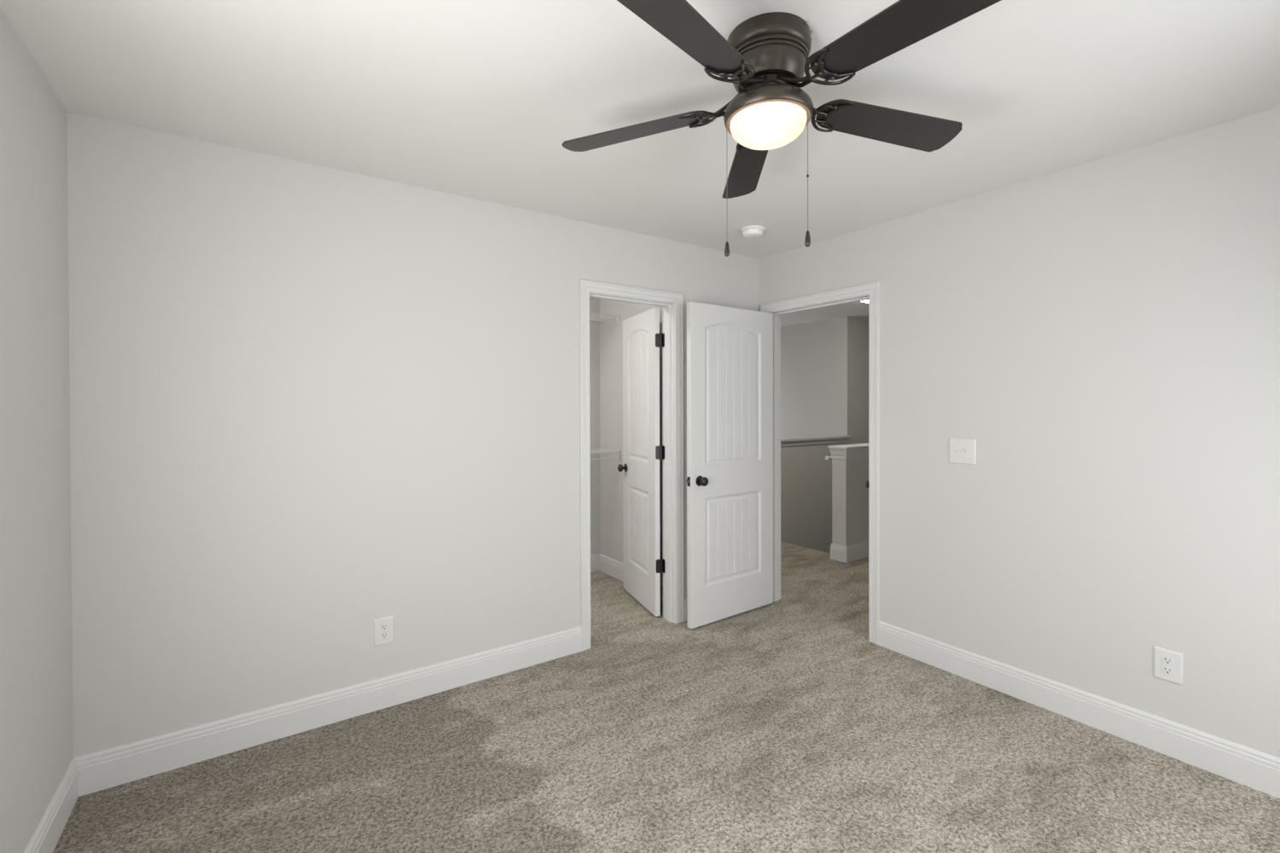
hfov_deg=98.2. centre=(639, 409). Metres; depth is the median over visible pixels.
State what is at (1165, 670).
receptacle
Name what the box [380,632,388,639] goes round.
receptacle
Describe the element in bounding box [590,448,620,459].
wire shelf
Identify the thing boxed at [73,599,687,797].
baseboard
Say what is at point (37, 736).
wall
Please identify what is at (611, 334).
wall
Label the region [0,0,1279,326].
ceiling
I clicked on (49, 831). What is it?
baseboard
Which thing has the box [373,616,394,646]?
electrical outlet
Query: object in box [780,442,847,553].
wall
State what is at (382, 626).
receptacle
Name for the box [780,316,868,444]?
wall
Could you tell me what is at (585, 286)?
door frame
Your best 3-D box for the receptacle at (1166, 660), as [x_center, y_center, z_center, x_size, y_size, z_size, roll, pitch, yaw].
[2.093,0.997,2.199,0.002,0.028,0.034,0,1,-35]
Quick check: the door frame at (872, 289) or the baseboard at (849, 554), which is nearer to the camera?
the door frame at (872, 289)
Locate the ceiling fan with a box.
[561,0,1001,256]
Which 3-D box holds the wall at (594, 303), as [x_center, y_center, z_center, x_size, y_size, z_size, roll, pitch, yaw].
[-1.432,0.148,3.998,2.805,2.440,0.110,0,1,-35]
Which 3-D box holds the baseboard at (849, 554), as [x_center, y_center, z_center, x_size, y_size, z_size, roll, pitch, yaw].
[2.965,1.275,5.784,2.910,0.138,0.170,0,1,-35]
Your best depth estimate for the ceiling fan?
1.50 m
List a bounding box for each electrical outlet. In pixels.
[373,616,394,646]
[1153,646,1182,685]
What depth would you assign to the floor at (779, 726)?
2.11 m
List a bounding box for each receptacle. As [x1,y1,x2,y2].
[379,623,388,630]
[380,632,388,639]
[1161,666,1173,674]
[1162,657,1173,665]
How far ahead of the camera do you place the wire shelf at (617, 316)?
4.41 m
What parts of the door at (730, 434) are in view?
knob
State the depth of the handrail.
5.05 m
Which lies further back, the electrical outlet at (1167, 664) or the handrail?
the handrail
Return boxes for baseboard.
[23,758,78,852]
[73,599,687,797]
[590,553,663,600]
[830,541,868,563]
[878,621,1279,798]
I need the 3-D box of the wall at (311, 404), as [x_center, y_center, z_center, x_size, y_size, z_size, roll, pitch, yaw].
[-0.669,0.153,2.993,3.636,2.440,0.120,0,1,-35]
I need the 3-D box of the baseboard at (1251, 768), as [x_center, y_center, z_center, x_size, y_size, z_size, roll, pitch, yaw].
[1.810,1.300,2.608,0.014,0.138,3.350,0,1,-35]
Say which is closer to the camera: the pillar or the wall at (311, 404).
the wall at (311, 404)
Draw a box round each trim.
[780,435,851,446]
[827,443,868,459]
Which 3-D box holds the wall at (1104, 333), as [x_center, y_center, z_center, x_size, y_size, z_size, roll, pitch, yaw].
[0.893,0.142,4.035,0.120,2.440,6.990,0,1,-35]
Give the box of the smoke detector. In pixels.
[740,225,765,238]
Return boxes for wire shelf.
[589,313,620,324]
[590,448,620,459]
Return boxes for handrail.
[825,455,831,460]
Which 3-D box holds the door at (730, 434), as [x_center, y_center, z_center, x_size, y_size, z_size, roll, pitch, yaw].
[0.619,0.343,3.634,0.781,2.020,0.159,0,0,-32]
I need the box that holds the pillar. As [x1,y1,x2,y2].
[832,457,868,546]
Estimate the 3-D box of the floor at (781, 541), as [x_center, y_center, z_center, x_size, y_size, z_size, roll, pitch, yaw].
[2.332,2.244,5.968,1.832,1.799,0.874,0,1,-35]
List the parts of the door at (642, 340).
knob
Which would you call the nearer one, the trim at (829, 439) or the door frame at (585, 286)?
the door frame at (585, 286)
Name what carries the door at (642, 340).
in the wall at (311, 404)
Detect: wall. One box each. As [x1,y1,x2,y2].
[0,8,73,852]
[66,111,759,757]
[589,297,600,555]
[599,299,663,580]
[759,106,1279,758]
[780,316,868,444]
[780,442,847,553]
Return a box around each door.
[617,307,665,616]
[686,301,773,628]
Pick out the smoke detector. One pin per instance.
(753, 231)
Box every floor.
[52,541,1279,852]
[780,541,830,554]
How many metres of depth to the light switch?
2.83 m
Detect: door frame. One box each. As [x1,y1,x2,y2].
[579,279,684,651]
[760,281,879,645]
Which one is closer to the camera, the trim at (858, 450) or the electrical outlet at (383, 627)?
the electrical outlet at (383, 627)
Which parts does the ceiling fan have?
blade, blade, pull chain, pull handle, blade, lamp shade, pull chain, pull handle, blade, blade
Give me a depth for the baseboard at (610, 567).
4.56 m
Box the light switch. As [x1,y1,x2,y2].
[948,438,976,465]

